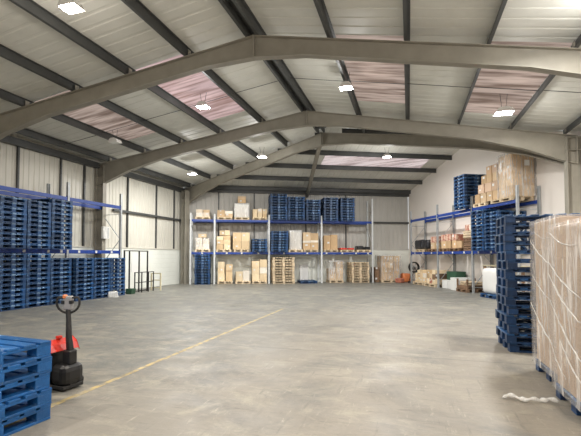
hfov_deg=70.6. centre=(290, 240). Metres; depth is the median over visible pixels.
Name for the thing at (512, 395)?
film tail
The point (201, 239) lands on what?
carton
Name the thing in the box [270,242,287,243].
pallet
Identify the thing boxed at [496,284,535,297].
pallet
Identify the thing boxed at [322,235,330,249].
carton
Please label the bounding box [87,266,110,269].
pallet
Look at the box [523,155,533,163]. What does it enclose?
carton
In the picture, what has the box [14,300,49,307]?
pallet
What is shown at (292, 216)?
pallet
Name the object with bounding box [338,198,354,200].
pallet
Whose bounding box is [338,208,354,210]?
pallet
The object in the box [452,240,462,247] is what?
carton
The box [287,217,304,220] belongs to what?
pallet
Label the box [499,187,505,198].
carton
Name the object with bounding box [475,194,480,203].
carton
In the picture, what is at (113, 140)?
lamp
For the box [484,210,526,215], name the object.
pallet
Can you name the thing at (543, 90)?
rod
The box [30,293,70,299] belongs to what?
pallet
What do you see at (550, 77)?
roof purlin
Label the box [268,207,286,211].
pallet
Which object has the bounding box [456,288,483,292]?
pallet
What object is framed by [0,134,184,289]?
wall
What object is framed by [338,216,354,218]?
pallet
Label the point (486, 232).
pallet
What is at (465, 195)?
pallet
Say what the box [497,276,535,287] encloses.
pallet
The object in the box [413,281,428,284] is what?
pallet
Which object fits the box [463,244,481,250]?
wooden crate
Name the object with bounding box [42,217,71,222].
pallet
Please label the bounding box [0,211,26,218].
pallet
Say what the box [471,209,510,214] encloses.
pallet
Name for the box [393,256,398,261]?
carton
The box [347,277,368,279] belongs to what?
pallet
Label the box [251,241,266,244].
pallet
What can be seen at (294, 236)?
film
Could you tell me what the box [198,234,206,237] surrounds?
carton
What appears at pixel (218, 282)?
pallet
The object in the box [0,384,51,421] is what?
pallet
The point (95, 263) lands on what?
pallet
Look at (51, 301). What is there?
pallet
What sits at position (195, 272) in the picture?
pallet
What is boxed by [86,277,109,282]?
pallet
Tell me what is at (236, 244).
carton
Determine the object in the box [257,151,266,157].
lamp
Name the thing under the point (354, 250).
pallet
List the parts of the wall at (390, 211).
rail post, rail post, wall rail, rail post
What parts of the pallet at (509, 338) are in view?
board, board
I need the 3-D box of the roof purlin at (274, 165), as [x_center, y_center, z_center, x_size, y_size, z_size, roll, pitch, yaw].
[2.726,-3.669,20.758,9.958,0.198,0.134,0,-2,-9]
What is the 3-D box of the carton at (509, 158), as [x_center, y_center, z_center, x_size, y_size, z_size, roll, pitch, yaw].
[7.971,-2.889,14.632,0.430,0.361,0.352,0,-2,-8]
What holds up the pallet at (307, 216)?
on the pallet at (308, 219)
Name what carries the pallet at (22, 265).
on the pallet at (22, 270)
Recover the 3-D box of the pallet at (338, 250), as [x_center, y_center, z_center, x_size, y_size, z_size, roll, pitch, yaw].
[3.144,0.622,23.524,0.800,0.142,0.900,0,-2,-9]
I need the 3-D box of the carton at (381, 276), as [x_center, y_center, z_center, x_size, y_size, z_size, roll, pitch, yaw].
[5.310,2.098,23.718,0.340,0.340,0.820,0,-2,-8]
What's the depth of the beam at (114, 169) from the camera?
15.39 m
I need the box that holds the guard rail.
[134,271,153,291]
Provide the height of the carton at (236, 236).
0.460 m
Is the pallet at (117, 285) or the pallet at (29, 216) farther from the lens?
the pallet at (117, 285)
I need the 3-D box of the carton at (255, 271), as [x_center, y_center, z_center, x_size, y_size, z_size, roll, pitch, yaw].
[-1.940,1.698,22.707,0.390,0.380,0.722,0,-2,-9]
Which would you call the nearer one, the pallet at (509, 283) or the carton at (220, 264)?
the pallet at (509, 283)
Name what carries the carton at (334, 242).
on the pallet
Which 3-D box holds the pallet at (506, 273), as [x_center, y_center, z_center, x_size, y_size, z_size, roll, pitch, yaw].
[4.081,0.539,6.667,1.200,0.142,0.800,-1,-2,17]
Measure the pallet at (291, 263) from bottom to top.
0.142 m
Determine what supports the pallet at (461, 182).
on the pallet at (463, 185)
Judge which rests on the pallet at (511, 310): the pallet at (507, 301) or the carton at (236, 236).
the pallet at (507, 301)
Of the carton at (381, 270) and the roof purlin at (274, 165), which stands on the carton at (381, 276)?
the carton at (381, 270)
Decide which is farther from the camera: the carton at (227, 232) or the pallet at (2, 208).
the carton at (227, 232)
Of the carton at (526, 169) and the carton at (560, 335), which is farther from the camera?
the carton at (526, 169)
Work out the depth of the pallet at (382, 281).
23.27 m
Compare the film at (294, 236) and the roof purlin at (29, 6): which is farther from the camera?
the film at (294, 236)
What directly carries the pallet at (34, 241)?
on the pallet at (34, 246)
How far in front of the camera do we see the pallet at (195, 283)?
21.56 m
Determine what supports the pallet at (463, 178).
on the pallet at (461, 182)
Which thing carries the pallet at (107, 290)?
on the pallet at (98, 295)
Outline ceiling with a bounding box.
[0,0,580,189]
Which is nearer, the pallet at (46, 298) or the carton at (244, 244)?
the pallet at (46, 298)
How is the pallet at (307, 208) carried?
on the pallet at (306, 211)
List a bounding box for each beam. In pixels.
[0,35,255,139]
[95,111,306,185]
[185,133,322,202]
[253,35,580,78]
[306,110,578,163]
[306,147,320,196]
[322,132,563,164]
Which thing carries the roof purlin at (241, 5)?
attached to the beam at (560, 61)
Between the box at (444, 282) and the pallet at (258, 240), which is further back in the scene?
the pallet at (258, 240)
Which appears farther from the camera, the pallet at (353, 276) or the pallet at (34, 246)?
the pallet at (353, 276)
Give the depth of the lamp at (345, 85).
10.89 m
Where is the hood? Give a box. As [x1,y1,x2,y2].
[51,335,79,352]
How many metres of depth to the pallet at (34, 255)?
12.18 m
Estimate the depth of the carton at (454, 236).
18.18 m
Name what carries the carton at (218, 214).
on the pallet at (220, 218)
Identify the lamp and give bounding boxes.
[57,0,84,13]
[108,130,121,143]
[187,168,196,174]
[196,92,210,108]
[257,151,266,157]
[339,72,352,90]
[383,151,390,157]
[493,97,514,115]
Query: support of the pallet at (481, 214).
on the pallet at (479, 218)
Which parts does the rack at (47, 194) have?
post, post, upright frame, post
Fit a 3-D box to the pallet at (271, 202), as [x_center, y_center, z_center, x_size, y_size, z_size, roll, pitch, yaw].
[-0.708,-2.013,22.911,0.920,0.142,1.150,0,-2,-9]
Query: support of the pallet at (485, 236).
on the pallet at (523, 239)
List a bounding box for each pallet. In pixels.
[0,195,27,203]
[0,200,26,208]
[0,206,26,213]
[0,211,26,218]
[0,216,26,223]
[0,222,26,228]
[0,227,26,233]
[0,232,25,238]
[0,238,25,243]
[0,243,25,248]
[0,253,26,258]
[0,258,25,263]
[0,263,25,268]
[0,268,25,273]
[0,273,25,279]
[0,278,25,284]
[0,283,25,289]
[0,288,25,295]
[0,293,25,300]
[0,298,24,305]
[0,303,25,311]
[0,335,50,367]
[0,352,51,385]
[0,368,49,402]
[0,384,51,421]
[0,401,50,435]
[2,286,49,292]
[2,296,49,302]
[3,224,50,230]
[3,229,50,234]
[3,234,50,239]
[3,239,50,243]
[3,244,50,248]
[3,253,50,257]
[3,277,49,282]
[4,272,49,277]
[5,281,49,287]
[14,291,49,297]
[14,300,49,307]
[15,258,50,262]
[15,263,50,267]
[16,204,50,211]
[16,209,50,216]
[16,214,50,220]
[16,219,50,225]
[16,268,49,272]
[17,199,50,206]
[30,198,72,205]
[30,231,71,235]
[30,235,71,240]
[30,240,71,244]
[30,262,71,266]
[30,271,70,276]
[30,276,70,281]
[30,284,70,290]
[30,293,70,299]
[31,258,71,262]
[40,280,70,285]
[40,288,70,295]
[40,298,62,304]
[41,226,71,231]
[41,245,71,249]
[41,267,70,271]
[42,203,72,209]
[42,207,72,214]
[42,212,72,218]
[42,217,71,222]
[42,221,71,227]
[63,258,93,261]
[63,262,93,266]
[63,266,93,270]
[63,270,93,274]
[63,274,93,279]
[63,278,93,283]
[63,282,93,287]
[63,286,93,292]
[63,291,93,296]
[74,295,93,301]
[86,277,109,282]
[86,281,109,286]
[86,285,109,290]
[86,289,109,294]
[86,293,106,298]
[87,258,110,261]
[87,262,110,265]
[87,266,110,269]
[87,270,110,273]
[87,273,110,277]
[104,258,124,261]
[104,261,124,265]
[104,265,124,268]
[104,269,124,272]
[104,273,124,276]
[104,276,124,280]
[104,280,124,284]
[104,283,124,288]
[104,287,124,291]
[194,268,210,270]
[194,270,210,273]
[194,278,210,281]
[194,281,210,284]
[195,217,210,218]
[195,249,210,251]
[195,257,210,259]
[195,260,210,262]
[195,265,210,267]
[195,275,210,278]
[217,217,231,219]
[217,280,232,283]
[234,217,248,219]
[234,249,248,251]
[235,280,249,283]
[251,239,266,241]
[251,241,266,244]
[251,244,266,246]
[251,249,266,251]
[251,280,266,283]
[252,217,266,219]
[268,194,286,198]
[268,196,286,200]
[268,199,286,203]
[268,204,286,208]
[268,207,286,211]
[268,209,286,213]
[269,201,287,205]
[269,212,286,214]
[270,215,286,217]
[270,217,286,219]
[270,231,287,233]
[270,234,287,236]
[270,236,287,238]
[270,239,287,241]
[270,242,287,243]
[270,244,287,246]
[270,247,287,249]
[270,249,287,251]
[271,257,294,259]
[271,260,293,262]
[271,262,294,264]
[271,265,294,267]
[271,267,293,269]
[271,270,293,272]
[271,272,293,275]
[271,275,294,277]
[271,278,294,280]
[271,280,294,283]
[287,197,304,200]
[287,199,304,203]
[287,202,304,204]
[287,204,304,208]
[287,207,304,209]
[287,210,304,213]
[287,212,304,214]
[287,215,304,217]
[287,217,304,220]
[297,280,316,283]
[303,218,320,220]
[305,200,320,202]
[305,202,319,204]
[305,205,320,207]
[305,207,319,209]
[305,210,319,212]
[305,213,320,215]
[305,215,320,217]
[320,200,337,204]
[320,205,337,209]
[320,208,337,211]
[320,210,337,213]
[321,197,337,200]
[321,203,337,205]
[321,213,337,215]
[322,215,337,218]
[322,218,337,220]
[326,279,343,282]
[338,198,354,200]
[338,200,354,203]
[338,203,354,205]
[338,205,354,208]
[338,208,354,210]
[338,211,354,213]
[338,213,354,216]
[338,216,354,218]
[338,218,354,220]
[338,250,353,251]
[347,262,368,264]
[347,265,368,266]
[347,267,368,269]
[347,269,368,272]
[347,272,368,274]
[347,274,369,277]
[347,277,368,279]
[347,279,368,282]
[354,250,370,251]
[379,279,395,282]
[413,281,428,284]
[416,249,427,251]
[424,283,441,286]
[439,248,448,251]
[449,248,462,250]
[454,174,485,179]
[454,177,480,183]
[454,181,480,186]
[454,184,477,189]
[454,188,477,193]
[454,191,477,196]
[454,194,474,199]
[454,198,474,203]
[454,201,474,206]
[454,205,488,209]
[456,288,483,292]
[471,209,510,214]
[471,213,501,217]
[471,217,495,221]
[471,220,495,225]
[471,224,495,228]
[471,228,495,232]
[471,232,495,235]
[471,235,489,239]
[471,239,489,243]
[471,243,489,246]
[471,247,490,250]
[473,202,506,207]
[480,293,495,298]
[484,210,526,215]
[484,214,515,219]
[484,218,526,223]
[484,223,495,227]
[484,227,526,231]
[484,230,515,234]
[484,235,494,238]
[484,238,526,242]
[485,242,494,246]
[485,246,526,249]
[490,196,533,204]
[495,233,534,243]
[495,242,534,251]
[495,309,536,325]
[496,213,580,226]
[496,224,533,234]
[496,251,534,259]
[496,260,534,269]
[496,268,535,278]
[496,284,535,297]
[496,293,535,306]
[496,326,536,344]
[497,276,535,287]
[497,301,535,315]
[498,318,536,334]
[498,335,536,353]
[535,358,557,381]
[556,382,580,415]
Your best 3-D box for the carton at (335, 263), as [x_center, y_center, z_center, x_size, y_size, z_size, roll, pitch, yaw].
[2.708,1.385,23.432,0.390,0.340,0.672,0,-2,-8]
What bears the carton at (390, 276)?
on the pallet at (382, 281)
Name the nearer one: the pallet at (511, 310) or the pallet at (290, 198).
the pallet at (511, 310)
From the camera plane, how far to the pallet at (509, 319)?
6.41 m
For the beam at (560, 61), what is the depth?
8.59 m
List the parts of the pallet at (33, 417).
board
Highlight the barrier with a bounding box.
[150,273,161,290]
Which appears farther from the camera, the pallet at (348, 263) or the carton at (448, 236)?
the pallet at (348, 263)
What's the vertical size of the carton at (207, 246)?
0.300 m
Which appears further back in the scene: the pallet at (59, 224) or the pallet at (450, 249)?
the pallet at (450, 249)
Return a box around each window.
[36,90,154,140]
[136,54,244,120]
[321,154,429,167]
[336,35,404,103]
[465,41,571,114]
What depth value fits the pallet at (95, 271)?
14.72 m
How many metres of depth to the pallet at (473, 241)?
15.93 m
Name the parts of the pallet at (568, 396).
board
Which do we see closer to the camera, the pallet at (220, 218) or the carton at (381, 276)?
the pallet at (220, 218)
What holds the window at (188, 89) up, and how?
attached to the ceiling
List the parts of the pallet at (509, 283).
board, board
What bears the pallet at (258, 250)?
on the rack at (268, 221)
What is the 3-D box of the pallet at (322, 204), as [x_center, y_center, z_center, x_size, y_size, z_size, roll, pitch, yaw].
[2.180,-1.996,23.347,0.800,0.142,1.150,0,-2,-8]
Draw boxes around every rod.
[232,81,276,93]
[294,78,337,80]
[347,80,404,84]
[408,83,470,87]
[477,87,538,90]
[543,90,580,92]
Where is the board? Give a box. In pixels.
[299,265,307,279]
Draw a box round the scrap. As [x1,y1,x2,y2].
[106,292,117,297]
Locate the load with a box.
[482,268,496,293]
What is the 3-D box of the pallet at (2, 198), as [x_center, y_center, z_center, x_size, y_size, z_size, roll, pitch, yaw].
[-8.262,-1.125,11.620,1.150,0.142,0.800,-1,-2,16]
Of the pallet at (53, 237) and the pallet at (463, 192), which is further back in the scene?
the pallet at (463, 192)
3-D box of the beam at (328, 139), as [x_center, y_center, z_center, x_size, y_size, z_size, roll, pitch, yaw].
[5.161,-3.366,14.867,8.696,2.322,0.190,-1,-3,29]
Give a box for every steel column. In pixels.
[94,165,106,257]
[180,190,189,283]
[564,136,580,213]
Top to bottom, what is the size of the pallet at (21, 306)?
0.142 m
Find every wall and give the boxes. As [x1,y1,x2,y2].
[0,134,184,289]
[184,187,408,282]
[408,131,580,291]
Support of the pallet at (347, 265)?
on the pallet at (349, 268)
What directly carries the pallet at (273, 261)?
on the pallet at (291, 263)
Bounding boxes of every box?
[101,226,108,238]
[432,270,449,273]
[435,274,446,278]
[442,280,447,288]
[450,277,470,280]
[451,280,454,289]
[455,279,471,290]
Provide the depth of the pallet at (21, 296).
11.39 m
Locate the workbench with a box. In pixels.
[483,265,529,292]
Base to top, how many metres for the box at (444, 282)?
0.380 m
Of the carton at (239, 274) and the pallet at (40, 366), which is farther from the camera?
the carton at (239, 274)
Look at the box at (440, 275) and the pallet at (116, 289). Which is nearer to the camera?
the pallet at (116, 289)
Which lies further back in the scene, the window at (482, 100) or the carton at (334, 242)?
the carton at (334, 242)
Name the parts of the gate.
gate post, gate post, gate post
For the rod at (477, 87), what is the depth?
10.36 m
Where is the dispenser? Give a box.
[408,262,419,282]
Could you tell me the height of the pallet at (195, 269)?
0.142 m
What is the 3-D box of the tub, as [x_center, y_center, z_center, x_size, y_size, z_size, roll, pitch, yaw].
[-6.340,2.025,16.263,0.303,0.220,0.240,-1,-2,16]
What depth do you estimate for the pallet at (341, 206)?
23.00 m
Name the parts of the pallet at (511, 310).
board, board, board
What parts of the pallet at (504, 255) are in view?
board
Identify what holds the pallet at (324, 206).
on the pallet at (323, 209)
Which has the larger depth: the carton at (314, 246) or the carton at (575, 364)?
the carton at (314, 246)
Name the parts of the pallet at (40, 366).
board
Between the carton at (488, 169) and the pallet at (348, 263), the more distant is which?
the pallet at (348, 263)
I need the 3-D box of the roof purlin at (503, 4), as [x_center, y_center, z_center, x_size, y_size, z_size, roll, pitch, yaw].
[2.838,-4.193,4.161,0.134,0.198,21.254,-1,-2,16]
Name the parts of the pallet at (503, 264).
board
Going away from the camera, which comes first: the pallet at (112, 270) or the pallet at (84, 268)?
the pallet at (84, 268)
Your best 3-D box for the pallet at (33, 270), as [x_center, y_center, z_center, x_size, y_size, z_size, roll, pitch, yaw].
[-8.031,0.901,12.352,1.150,0.142,0.800,-1,-2,16]
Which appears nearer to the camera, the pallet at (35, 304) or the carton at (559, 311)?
the carton at (559, 311)
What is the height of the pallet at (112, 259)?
0.142 m
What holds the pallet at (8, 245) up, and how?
on the rack at (47, 194)
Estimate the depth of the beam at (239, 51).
10.28 m
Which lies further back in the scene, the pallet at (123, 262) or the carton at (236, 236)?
the carton at (236, 236)
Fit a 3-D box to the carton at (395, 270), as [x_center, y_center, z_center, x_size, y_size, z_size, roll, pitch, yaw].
[6.007,1.762,23.841,0.320,0.340,0.822,0,-2,-9]
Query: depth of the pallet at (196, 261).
21.61 m
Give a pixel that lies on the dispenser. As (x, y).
(416, 263)
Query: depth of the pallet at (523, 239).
15.13 m
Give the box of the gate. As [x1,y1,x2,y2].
[124,250,147,292]
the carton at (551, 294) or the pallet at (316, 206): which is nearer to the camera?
the carton at (551, 294)
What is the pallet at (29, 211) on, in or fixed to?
on the pallet at (29, 216)
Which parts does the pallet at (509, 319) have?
board, board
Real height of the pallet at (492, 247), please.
0.142 m
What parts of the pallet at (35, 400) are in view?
board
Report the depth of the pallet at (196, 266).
21.64 m
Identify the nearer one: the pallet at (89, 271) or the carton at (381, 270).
the pallet at (89, 271)
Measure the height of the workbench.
1.145 m
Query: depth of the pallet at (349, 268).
23.08 m
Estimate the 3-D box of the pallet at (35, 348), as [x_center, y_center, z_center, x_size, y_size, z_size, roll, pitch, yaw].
[-2.966,0.994,3.573,1.200,0.142,1.000,-1,-2,22]
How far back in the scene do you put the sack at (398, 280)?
22.83 m
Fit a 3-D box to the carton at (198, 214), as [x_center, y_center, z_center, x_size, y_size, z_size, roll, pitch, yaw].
[-4.948,-1.367,22.367,0.340,0.240,0.662,0,-2,-9]
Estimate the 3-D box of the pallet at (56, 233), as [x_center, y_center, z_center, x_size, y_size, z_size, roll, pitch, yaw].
[-7.798,-0.205,13.189,1.150,0.142,0.800,-1,-2,16]
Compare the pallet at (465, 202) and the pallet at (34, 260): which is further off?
the pallet at (465, 202)
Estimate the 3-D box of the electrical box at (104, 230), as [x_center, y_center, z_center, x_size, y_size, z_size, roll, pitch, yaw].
[-7.318,-0.298,16.218,0.106,0.480,0.340,-1,-2,16]
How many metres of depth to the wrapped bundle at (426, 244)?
20.76 m
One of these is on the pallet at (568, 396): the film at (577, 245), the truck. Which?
the film at (577, 245)
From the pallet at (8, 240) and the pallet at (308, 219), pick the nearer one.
the pallet at (8, 240)
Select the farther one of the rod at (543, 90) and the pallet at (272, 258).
the pallet at (272, 258)
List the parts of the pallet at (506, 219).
board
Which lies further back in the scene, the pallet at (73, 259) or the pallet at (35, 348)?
the pallet at (73, 259)
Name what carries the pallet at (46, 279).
on the pallet at (37, 284)
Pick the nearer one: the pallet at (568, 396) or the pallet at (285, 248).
the pallet at (568, 396)
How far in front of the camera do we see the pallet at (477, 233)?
15.98 m
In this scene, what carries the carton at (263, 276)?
on the pallet at (253, 282)
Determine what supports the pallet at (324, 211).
on the pallet at (333, 214)
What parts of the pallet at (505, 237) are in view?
board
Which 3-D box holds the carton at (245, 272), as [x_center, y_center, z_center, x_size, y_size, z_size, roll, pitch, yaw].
[-2.454,1.945,22.598,0.350,0.560,0.710,0,-2,-8]
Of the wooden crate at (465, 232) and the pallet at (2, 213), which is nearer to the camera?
the pallet at (2, 213)
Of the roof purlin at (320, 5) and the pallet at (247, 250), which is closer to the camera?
the roof purlin at (320, 5)
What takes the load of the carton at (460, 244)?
on the pallet at (450, 249)
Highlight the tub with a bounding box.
[126,288,135,293]
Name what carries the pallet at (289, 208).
on the pallet at (291, 211)
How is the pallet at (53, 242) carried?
on the pallet at (69, 247)
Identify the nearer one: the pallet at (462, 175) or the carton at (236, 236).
the pallet at (462, 175)
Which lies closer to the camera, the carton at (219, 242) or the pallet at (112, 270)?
the pallet at (112, 270)
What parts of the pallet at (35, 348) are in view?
board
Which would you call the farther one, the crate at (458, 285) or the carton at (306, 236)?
the carton at (306, 236)
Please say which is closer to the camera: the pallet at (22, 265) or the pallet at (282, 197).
the pallet at (22, 265)
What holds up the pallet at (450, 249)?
on the rack at (517, 205)
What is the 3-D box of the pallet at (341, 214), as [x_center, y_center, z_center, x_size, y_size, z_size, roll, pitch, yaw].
[3.121,-1.418,23.472,0.800,0.142,1.150,0,-2,-9]
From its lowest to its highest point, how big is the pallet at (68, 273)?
0.142 m
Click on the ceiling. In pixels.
(112, 25)
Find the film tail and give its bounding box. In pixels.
[502,393,558,402]
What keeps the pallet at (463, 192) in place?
on the pallet
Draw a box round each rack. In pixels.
[0,182,122,293]
[189,199,373,283]
[410,185,540,292]
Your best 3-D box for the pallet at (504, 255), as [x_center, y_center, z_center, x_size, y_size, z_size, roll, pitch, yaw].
[4.086,0.253,6.665,1.200,0.142,0.800,-1,-2,17]
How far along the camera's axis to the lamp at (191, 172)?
17.92 m
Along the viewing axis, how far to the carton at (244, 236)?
22.33 m
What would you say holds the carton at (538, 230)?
on the carton at (538, 266)
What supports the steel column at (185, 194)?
on the floor
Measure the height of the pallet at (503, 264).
0.142 m
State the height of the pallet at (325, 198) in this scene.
0.142 m
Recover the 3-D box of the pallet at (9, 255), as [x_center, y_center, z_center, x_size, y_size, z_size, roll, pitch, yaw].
[-8.256,0.441,11.577,1.150,0.142,0.800,-1,-2,16]
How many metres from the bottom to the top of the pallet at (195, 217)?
0.142 m
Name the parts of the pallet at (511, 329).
board, board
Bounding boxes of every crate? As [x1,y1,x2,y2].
[457,278,482,288]
[463,230,481,237]
[463,237,481,243]
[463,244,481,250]
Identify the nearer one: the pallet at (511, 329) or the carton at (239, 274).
the pallet at (511, 329)
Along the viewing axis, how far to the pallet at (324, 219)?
22.75 m
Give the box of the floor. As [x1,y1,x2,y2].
[0,281,580,435]
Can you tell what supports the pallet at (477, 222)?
on the pallet at (477, 226)
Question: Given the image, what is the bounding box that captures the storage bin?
[447,271,465,279]
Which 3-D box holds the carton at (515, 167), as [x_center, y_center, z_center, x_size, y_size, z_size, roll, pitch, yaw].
[7.968,-2.518,14.620,0.432,0.381,0.362,0,-2,-8]
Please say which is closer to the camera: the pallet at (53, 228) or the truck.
the truck
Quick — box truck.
[22,294,83,390]
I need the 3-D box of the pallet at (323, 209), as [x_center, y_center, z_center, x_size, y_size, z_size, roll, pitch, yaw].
[2.176,-1.711,23.326,0.800,0.142,1.150,0,-2,-8]
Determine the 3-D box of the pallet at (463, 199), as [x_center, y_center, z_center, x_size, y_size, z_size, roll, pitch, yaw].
[7.660,-1.653,17.351,1.150,0.142,0.800,0,-2,-8]
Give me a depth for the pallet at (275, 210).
22.44 m
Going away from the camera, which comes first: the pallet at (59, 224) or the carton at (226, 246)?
the pallet at (59, 224)
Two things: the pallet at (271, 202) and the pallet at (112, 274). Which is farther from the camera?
the pallet at (271, 202)
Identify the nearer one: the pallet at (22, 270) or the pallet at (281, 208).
the pallet at (22, 270)
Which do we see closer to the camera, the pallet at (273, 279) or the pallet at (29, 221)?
the pallet at (29, 221)
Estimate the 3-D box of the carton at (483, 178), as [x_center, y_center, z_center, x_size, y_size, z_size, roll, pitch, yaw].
[7.753,-2.368,16.090,0.372,0.331,0.322,0,-2,-10]
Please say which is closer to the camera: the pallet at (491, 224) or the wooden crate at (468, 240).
the pallet at (491, 224)
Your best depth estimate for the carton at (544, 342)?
5.15 m
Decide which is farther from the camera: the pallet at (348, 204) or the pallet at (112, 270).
the pallet at (348, 204)
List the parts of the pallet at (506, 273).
board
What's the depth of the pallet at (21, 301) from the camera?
11.40 m
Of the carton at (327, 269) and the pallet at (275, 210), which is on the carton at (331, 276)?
the carton at (327, 269)
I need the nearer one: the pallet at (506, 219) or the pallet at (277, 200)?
the pallet at (506, 219)
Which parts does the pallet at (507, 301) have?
board, board, board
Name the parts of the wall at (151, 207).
rail post, rail post, rail post, rail post, wall rail, rail post, rail post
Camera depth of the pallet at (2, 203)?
11.45 m
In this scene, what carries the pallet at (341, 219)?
on the rack at (268, 221)
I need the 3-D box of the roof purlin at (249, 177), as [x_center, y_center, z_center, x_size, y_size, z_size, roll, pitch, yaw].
[1.784,-3.283,22.189,11.382,0.198,0.134,0,-2,-9]
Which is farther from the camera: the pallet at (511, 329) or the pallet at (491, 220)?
the pallet at (491, 220)
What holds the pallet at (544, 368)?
on the floor
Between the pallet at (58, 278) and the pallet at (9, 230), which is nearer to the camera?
the pallet at (9, 230)
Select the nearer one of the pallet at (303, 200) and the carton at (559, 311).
the carton at (559, 311)
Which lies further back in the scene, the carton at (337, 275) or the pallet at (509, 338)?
the carton at (337, 275)
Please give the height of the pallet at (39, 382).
0.142 m
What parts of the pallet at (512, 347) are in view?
board, board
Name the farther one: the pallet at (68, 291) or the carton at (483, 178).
the carton at (483, 178)
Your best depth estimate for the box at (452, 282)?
18.11 m
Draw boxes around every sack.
[354,246,362,249]
[395,278,403,282]
[400,273,410,281]
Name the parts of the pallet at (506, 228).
board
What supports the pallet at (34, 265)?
on the pallet at (33, 270)
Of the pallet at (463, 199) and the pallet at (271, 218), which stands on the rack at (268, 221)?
the pallet at (271, 218)
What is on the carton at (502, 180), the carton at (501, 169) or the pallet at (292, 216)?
the carton at (501, 169)
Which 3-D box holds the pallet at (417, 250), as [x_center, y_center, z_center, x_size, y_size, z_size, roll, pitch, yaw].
[7.144,0.541,21.436,0.900,0.142,0.800,0,-2,-9]
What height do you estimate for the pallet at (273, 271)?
0.142 m
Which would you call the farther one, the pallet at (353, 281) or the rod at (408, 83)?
the pallet at (353, 281)
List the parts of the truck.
loop handle, steering post, tiller arm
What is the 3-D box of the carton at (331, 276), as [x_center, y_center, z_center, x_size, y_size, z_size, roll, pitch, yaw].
[2.316,2.083,23.337,0.380,0.340,0.662,0,-2,-8]
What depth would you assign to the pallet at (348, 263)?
23.02 m
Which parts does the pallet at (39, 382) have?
board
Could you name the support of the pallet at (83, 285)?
on the pallet at (75, 290)
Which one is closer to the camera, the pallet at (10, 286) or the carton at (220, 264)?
the pallet at (10, 286)
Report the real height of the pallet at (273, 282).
0.142 m
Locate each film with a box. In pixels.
[234,203,248,216]
[288,230,301,249]
[325,260,342,278]
[497,155,536,196]
[530,214,580,376]
[548,218,580,410]
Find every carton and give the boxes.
[196,212,202,216]
[196,238,202,243]
[196,244,202,248]
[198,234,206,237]
[203,212,209,216]
[203,239,209,243]
[203,244,209,249]
[216,245,223,249]
[217,213,224,216]
[217,240,222,244]
[218,262,224,267]
[218,268,224,272]
[218,273,224,280]
[224,244,229,249]
[225,230,229,235]
[226,264,232,269]
[226,272,231,280]
[233,232,240,240]
[233,241,240,249]
[236,271,242,280]
[238,199,245,202]
[241,233,249,240]
[241,241,249,248]
[243,270,248,280]
[251,261,258,267]
[252,268,258,274]
[252,275,259,280]
[259,259,266,266]
[259,267,266,273]
[259,273,266,280]
[302,232,310,240]
[302,243,310,249]
[311,233,317,239]
[311,242,317,249]
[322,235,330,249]
[326,268,335,273]
[327,274,335,279]
[331,235,337,249]
[333,261,342,267]
[333,267,342,273]
[336,274,342,279]
[371,276,378,281]
[377,256,386,261]
[377,262,387,267]
[379,268,387,273]
[379,274,387,279]
[387,256,392,261]
[388,268,392,273]
[388,274,393,279]
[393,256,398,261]
[393,262,398,267]
[393,268,398,273]
[441,235,445,240]
[441,241,445,247]
[446,234,451,240]
[446,241,451,247]
[452,234,468,240]
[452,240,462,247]
[457,241,470,247]
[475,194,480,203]
[478,184,484,193]
[480,193,486,201]
[481,175,486,184]
[485,182,491,192]
[486,165,491,174]
[487,173,492,182]
[487,191,496,201]
[491,180,498,190]
[492,163,498,172]
[493,171,498,180]
[493,189,498,199]
[498,156,504,166]
[499,166,504,177]
[499,176,505,187]
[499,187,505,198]
[505,154,522,164]
[505,163,522,175]
[506,174,522,185]
[506,185,521,196]
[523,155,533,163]
[523,164,533,174]
[523,174,533,184]
[523,185,534,196]
[534,220,545,249]
[535,249,546,278]
[536,277,547,307]
[536,304,547,336]
[537,333,548,366]
[546,216,580,248]
[546,249,554,279]
[547,279,555,310]
[548,309,556,342]
[549,339,557,374]
[554,223,571,257]
[555,257,571,290]
[556,289,572,325]
[556,320,573,361]
[557,352,574,396]
[571,221,580,257]
[572,258,580,293]
[573,293,580,329]
[573,327,580,365]
[574,363,580,401]
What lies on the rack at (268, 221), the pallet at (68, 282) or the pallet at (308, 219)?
the pallet at (308, 219)
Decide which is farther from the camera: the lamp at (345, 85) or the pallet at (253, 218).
the pallet at (253, 218)
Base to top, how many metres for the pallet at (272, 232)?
0.142 m
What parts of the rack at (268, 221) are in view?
post, post, post, post, post, post, post, post, post, post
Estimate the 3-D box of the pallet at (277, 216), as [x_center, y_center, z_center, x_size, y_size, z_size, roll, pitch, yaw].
[-0.713,-1.298,22.886,0.920,0.142,1.150,0,-2,-9]
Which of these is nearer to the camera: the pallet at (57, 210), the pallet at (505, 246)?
the pallet at (505, 246)
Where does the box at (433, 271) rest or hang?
on the box
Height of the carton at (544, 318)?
0.359 m
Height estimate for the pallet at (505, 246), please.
0.142 m
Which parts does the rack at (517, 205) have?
post, upright frame, post, post, upright frame, post, post, upright frame, post, post, post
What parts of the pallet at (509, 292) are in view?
board, board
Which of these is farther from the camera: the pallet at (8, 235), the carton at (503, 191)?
the carton at (503, 191)
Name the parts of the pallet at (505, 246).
board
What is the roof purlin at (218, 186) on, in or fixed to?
attached to the beam at (318, 149)
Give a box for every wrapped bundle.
[415,240,423,248]
[422,240,430,248]
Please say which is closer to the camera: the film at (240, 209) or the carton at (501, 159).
the carton at (501, 159)
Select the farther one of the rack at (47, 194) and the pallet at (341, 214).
the pallet at (341, 214)
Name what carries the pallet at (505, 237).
on the pallet at (505, 246)
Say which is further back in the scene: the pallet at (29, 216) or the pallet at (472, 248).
the pallet at (472, 248)

